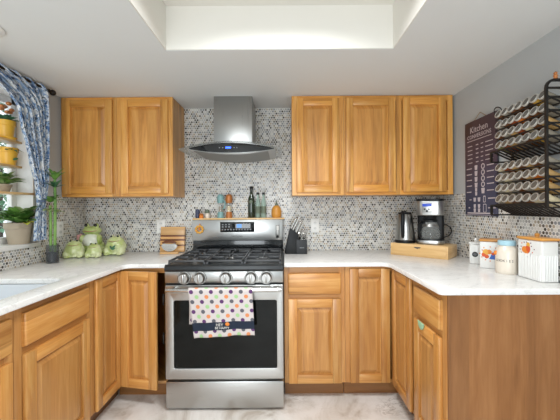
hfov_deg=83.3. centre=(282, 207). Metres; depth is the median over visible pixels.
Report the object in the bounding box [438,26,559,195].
wall
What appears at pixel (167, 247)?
bowl
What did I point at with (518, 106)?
spice jar
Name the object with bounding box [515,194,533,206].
spice jar
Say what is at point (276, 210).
jar
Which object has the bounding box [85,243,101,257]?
frog figurine
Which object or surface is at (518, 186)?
spice jar
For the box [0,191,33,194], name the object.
shelf
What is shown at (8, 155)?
potted plant
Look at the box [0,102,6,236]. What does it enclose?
shrub
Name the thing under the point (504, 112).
spice jar
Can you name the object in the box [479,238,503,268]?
canister
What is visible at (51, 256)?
potted plant
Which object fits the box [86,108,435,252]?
backsplash
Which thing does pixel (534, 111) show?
spice jar
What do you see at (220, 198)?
grinder
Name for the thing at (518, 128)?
spice jar
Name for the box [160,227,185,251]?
cutting board
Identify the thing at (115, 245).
frog figurine
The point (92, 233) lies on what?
frog figurine
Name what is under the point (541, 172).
spice jar
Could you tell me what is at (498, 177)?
spice jar
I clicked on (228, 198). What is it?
grinder
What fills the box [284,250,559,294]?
countertop
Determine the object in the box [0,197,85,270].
backsplash
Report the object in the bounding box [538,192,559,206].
spice jar
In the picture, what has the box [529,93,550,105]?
spice jar
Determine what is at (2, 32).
recessed light
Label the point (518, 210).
tray
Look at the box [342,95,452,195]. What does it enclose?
upper cabinet
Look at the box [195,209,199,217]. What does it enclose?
salt shaker
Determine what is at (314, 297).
base cabinet
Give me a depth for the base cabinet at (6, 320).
1.24 m
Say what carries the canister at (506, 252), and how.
on the countertop at (456, 275)
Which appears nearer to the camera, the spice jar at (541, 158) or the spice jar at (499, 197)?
the spice jar at (541, 158)
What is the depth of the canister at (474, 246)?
2.03 m
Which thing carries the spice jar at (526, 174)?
on the spice rack
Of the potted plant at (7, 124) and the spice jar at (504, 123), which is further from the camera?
the potted plant at (7, 124)
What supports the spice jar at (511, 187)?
on the spice rack
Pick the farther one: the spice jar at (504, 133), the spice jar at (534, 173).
the spice jar at (504, 133)
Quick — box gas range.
[164,219,283,407]
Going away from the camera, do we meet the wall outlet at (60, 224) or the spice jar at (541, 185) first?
the spice jar at (541, 185)
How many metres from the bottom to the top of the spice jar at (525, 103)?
0.076 m
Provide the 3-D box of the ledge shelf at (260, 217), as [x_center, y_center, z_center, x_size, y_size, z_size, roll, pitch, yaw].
[-0.369,0.090,2.674,0.764,0.012,0.128,0,0,0]
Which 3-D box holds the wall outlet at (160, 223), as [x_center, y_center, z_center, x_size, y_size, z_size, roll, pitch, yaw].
[-1.061,0.160,2.738,0.072,0.116,0.008,0,0,0]
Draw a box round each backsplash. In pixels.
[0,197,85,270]
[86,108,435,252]
[436,194,559,282]
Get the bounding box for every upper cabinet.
[61,97,129,197]
[117,97,184,197]
[291,96,343,196]
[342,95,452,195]
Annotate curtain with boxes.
[0,63,49,240]
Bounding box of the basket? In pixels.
[423,215,437,218]
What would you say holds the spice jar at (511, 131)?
on the spice rack
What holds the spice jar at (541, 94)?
on the spice rack
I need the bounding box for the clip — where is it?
[418,320,423,329]
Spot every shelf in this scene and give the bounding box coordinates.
[0,137,21,143]
[0,163,21,168]
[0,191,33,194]
[192,217,284,219]
[490,138,559,160]
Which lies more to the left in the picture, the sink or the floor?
the sink
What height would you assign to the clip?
0.038 m
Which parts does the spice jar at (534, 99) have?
lid, glass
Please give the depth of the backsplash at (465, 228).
2.05 m
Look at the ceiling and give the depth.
1.73 m
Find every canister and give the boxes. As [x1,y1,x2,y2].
[469,238,479,263]
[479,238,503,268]
[494,240,517,274]
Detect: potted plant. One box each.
[0,102,18,140]
[0,146,23,164]
[0,171,26,191]
[0,205,48,244]
[33,168,66,261]
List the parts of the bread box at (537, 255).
lid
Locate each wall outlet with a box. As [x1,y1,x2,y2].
[57,221,63,236]
[157,220,164,232]
[311,219,318,231]
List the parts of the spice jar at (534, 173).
lid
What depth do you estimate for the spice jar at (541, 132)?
1.47 m
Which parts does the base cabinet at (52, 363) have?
drawer, door, raised panel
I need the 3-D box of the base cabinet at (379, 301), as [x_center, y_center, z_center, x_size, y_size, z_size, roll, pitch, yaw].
[0.878,0.839,2.259,0.915,0.890,0.962,0,0,0]
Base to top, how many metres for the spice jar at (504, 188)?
0.076 m
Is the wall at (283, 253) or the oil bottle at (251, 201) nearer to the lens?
the oil bottle at (251, 201)
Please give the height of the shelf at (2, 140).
0.014 m
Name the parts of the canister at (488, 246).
lid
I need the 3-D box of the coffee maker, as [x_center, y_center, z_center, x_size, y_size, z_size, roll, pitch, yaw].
[1.132,0.100,2.420,0.198,0.340,0.222,0,0,27]
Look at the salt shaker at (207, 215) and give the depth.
2.67 m
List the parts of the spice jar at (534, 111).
lid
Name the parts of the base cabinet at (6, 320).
drawer, door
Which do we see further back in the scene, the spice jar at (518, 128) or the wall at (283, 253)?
the wall at (283, 253)
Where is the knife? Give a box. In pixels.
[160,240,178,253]
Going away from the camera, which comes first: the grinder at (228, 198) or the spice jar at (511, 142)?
the spice jar at (511, 142)
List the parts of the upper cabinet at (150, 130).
door, raised panel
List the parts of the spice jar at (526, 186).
lid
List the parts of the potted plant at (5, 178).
pot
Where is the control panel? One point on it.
(225, 226)
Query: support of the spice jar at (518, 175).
on the spice rack
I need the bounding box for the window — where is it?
[0,86,40,251]
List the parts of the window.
sash, sill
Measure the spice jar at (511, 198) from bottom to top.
0.076 m
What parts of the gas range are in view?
knob, knob, handle, control panel, oven door, drawer, knob, knob, knob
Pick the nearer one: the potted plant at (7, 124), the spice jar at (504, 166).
the spice jar at (504, 166)
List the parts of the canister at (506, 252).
lid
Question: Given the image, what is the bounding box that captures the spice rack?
[490,78,559,216]
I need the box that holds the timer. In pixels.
[276,225,279,237]
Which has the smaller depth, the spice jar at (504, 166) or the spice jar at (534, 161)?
the spice jar at (534, 161)
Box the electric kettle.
[395,211,415,242]
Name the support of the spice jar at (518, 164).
on the spice rack
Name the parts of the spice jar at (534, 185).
lid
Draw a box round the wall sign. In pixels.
[465,110,498,216]
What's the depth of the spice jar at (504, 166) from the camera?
1.73 m
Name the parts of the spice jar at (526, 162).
lid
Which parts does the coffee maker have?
carafe handle, button panel, lid, carafe lid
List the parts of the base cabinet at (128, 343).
door, raised panel, door, raised panel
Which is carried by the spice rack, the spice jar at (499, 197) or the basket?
the spice jar at (499, 197)
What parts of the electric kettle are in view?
handle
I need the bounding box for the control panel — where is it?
[222,223,250,229]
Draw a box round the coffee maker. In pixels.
[416,198,444,244]
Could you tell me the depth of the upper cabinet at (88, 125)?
2.43 m
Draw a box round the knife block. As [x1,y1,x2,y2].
[285,217,307,253]
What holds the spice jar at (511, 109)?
on the spice rack
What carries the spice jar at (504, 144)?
on the spice rack
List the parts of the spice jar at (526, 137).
lid, glass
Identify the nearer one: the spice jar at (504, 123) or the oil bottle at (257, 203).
the spice jar at (504, 123)
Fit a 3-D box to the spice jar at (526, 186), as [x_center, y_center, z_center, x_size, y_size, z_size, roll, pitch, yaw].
[1.261,-0.097,1.585,0.098,0.076,0.046,0,0,0]
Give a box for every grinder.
[217,194,225,217]
[225,194,231,217]
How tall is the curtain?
1.057 m
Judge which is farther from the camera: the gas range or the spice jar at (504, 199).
the gas range
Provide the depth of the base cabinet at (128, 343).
2.06 m
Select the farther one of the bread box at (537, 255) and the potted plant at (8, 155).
the potted plant at (8, 155)
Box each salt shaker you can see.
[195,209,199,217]
[205,209,209,217]
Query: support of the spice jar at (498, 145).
on the spice rack
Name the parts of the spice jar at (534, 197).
lid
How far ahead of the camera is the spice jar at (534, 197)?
1.53 m
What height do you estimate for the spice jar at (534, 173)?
0.076 m
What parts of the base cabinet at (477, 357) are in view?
raised panel, drawer, door, frame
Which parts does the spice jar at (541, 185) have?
glass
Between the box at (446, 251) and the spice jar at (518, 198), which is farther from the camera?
the box at (446, 251)
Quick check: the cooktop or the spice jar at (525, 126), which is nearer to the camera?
the spice jar at (525, 126)
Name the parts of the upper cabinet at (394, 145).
door, raised panel, door, raised panel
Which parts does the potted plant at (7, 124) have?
pot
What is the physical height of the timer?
0.110 m
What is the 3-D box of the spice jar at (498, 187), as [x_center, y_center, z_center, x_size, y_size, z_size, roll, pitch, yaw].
[1.261,-0.097,1.788,0.098,0.076,0.046,0,0,0]
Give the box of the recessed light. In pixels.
[0,27,4,35]
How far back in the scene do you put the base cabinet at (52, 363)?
1.49 m
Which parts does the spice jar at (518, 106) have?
lid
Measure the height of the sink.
0.170 m
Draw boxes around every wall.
[34,93,61,241]
[283,253,284,355]
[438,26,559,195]
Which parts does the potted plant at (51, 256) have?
crown, crown, crown, crown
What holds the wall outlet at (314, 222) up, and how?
attached to the wall at (283, 253)
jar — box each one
[271,200,280,217]
[495,110,508,120]
[495,120,507,130]
[495,131,508,140]
[495,141,509,152]
[495,163,509,173]
[495,174,509,184]
[495,184,509,195]
[495,195,505,203]
[501,107,515,117]
[501,118,515,128]
[501,128,515,138]
[501,139,518,151]
[501,162,516,172]
[501,173,516,183]
[501,183,517,194]
[501,194,514,206]
[507,104,522,114]
[507,115,521,125]
[507,126,522,136]
[507,137,527,150]
[508,161,523,171]
[508,172,524,182]
[508,183,524,194]
[508,194,517,202]
[514,101,527,111]
[514,112,530,123]
[514,124,529,134]
[514,135,531,149]
[515,159,531,170]
[515,171,531,182]
[515,182,532,193]
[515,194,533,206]
[521,97,538,109]
[522,109,538,120]
[522,121,538,132]
[522,133,543,147]
[522,157,539,169]
[522,169,539,181]
[522,181,540,193]
[522,193,534,202]
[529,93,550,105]
[529,106,549,117]
[529,118,551,130]
[530,130,543,143]
[530,156,551,168]
[530,168,551,181]
[530,180,551,193]
[530,193,551,206]
[538,90,559,105]
[538,103,559,118]
[538,115,559,130]
[538,128,559,143]
[538,154,559,168]
[538,167,559,181]
[538,179,559,193]
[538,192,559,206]
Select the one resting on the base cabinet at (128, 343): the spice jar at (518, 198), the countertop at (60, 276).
the countertop at (60, 276)
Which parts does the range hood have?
control panel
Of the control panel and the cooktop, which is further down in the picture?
the cooktop
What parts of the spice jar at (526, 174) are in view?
lid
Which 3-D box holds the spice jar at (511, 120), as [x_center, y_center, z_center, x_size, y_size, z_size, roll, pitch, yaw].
[1.259,-0.458,1.686,0.098,0.076,0.046,0,0,0]
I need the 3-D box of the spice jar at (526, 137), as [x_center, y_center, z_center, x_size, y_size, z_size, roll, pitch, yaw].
[1.260,-0.341,1.585,0.098,0.076,0.046,0,0,0]
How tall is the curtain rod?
0.042 m
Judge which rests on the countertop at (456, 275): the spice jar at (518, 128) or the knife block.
the knife block
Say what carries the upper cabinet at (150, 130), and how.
attached to the wall at (283, 253)
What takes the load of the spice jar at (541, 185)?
on the spice rack
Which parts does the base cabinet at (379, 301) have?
door, raised panel, raised panel, door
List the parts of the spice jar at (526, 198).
lid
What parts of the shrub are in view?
stem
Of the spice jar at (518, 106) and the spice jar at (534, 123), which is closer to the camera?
the spice jar at (534, 123)
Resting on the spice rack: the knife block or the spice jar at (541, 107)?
the spice jar at (541, 107)
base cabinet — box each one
[0,311,13,419]
[13,282,90,419]
[90,268,167,419]
[284,267,344,393]
[344,267,414,415]
[414,282,559,419]
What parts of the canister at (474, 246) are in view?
lid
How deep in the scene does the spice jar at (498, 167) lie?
1.78 m
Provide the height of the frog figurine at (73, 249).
0.138 m
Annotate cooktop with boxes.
[164,251,282,271]
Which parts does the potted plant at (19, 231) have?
pot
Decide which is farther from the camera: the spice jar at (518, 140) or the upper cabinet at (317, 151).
the upper cabinet at (317, 151)
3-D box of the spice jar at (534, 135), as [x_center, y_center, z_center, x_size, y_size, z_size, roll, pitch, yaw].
[1.260,-0.341,1.534,0.098,0.076,0.046,0,0,0]
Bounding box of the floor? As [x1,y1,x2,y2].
[95,356,413,419]
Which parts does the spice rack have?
row rail, row rail, row rail, row rail, row rail, row rail, row rail, frame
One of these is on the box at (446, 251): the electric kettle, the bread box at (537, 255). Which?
the electric kettle
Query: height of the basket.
0.027 m
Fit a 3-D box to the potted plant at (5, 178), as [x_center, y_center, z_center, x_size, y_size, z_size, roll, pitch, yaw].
[-1.775,-0.169,2.017,0.229,0.134,0.253,0,0,0]
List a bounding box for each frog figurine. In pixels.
[62,240,84,258]
[79,223,104,252]
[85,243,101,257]
[103,235,126,255]
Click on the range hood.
(234, 116)
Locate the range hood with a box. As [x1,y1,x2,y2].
[189,96,275,162]
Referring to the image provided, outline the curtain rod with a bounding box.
[0,65,55,95]
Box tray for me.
[491,204,559,216]
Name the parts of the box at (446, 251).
drawer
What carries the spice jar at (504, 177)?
on the spice rack
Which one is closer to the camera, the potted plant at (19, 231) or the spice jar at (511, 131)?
the spice jar at (511, 131)
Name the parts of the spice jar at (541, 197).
glass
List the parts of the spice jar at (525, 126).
glass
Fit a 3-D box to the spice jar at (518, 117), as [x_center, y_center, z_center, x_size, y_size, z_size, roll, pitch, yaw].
[1.259,-0.458,1.636,0.098,0.076,0.046,0,0,0]
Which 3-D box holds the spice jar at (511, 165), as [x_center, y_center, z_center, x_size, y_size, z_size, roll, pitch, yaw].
[1.261,-0.216,1.686,0.098,0.076,0.046,0,0,0]
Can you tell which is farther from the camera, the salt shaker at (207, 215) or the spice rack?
the salt shaker at (207, 215)
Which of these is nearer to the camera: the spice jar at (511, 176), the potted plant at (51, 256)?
the spice jar at (511, 176)
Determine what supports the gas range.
on the floor
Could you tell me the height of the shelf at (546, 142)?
0.064 m
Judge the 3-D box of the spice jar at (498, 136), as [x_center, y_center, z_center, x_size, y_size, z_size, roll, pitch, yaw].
[1.259,-0.400,1.788,0.098,0.076,0.046,0,0,0]
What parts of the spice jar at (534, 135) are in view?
lid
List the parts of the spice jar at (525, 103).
lid, glass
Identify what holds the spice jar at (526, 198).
on the spice rack
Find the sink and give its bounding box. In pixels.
[0,284,46,299]
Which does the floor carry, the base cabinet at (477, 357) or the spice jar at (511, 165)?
the base cabinet at (477, 357)
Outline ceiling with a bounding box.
[0,0,559,108]
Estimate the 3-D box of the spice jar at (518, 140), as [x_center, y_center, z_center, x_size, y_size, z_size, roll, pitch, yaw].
[1.260,-0.341,1.636,0.098,0.076,0.046,0,0,0]
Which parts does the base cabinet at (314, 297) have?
drawer, door, raised panel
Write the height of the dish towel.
0.306 m
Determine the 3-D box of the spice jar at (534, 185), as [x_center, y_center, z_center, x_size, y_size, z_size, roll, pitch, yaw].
[1.261,-0.097,1.534,0.098,0.076,0.046,0,0,0]
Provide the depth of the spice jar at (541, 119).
1.47 m
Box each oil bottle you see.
[248,186,254,217]
[255,188,260,217]
[261,189,265,217]
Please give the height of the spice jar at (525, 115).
0.076 m
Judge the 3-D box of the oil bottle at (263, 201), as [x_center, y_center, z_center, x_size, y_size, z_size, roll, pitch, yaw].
[-0.165,-0.045,2.670,0.046,0.254,0.046,0,0,0]
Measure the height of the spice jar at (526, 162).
0.076 m
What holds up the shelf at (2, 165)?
attached to the window
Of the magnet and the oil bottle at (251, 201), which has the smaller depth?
the magnet
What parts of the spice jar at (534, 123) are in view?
lid, glass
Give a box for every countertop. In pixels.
[0,251,189,315]
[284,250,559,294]
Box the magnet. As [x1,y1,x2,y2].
[195,224,203,233]
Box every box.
[391,242,456,259]
[517,233,559,282]
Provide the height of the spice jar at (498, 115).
0.076 m
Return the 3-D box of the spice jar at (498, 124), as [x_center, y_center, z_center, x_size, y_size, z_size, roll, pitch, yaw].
[1.259,-0.458,1.788,0.098,0.076,0.046,0,0,0]
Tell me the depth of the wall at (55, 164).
2.38 m
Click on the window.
(23, 201)
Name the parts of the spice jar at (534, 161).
lid, glass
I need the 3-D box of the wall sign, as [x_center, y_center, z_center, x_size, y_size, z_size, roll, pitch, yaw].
[1.325,-0.297,2.114,0.011,0.700,0.337,0,0,0]
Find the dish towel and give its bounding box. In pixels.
[188,287,254,337]
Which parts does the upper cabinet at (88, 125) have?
door, raised panel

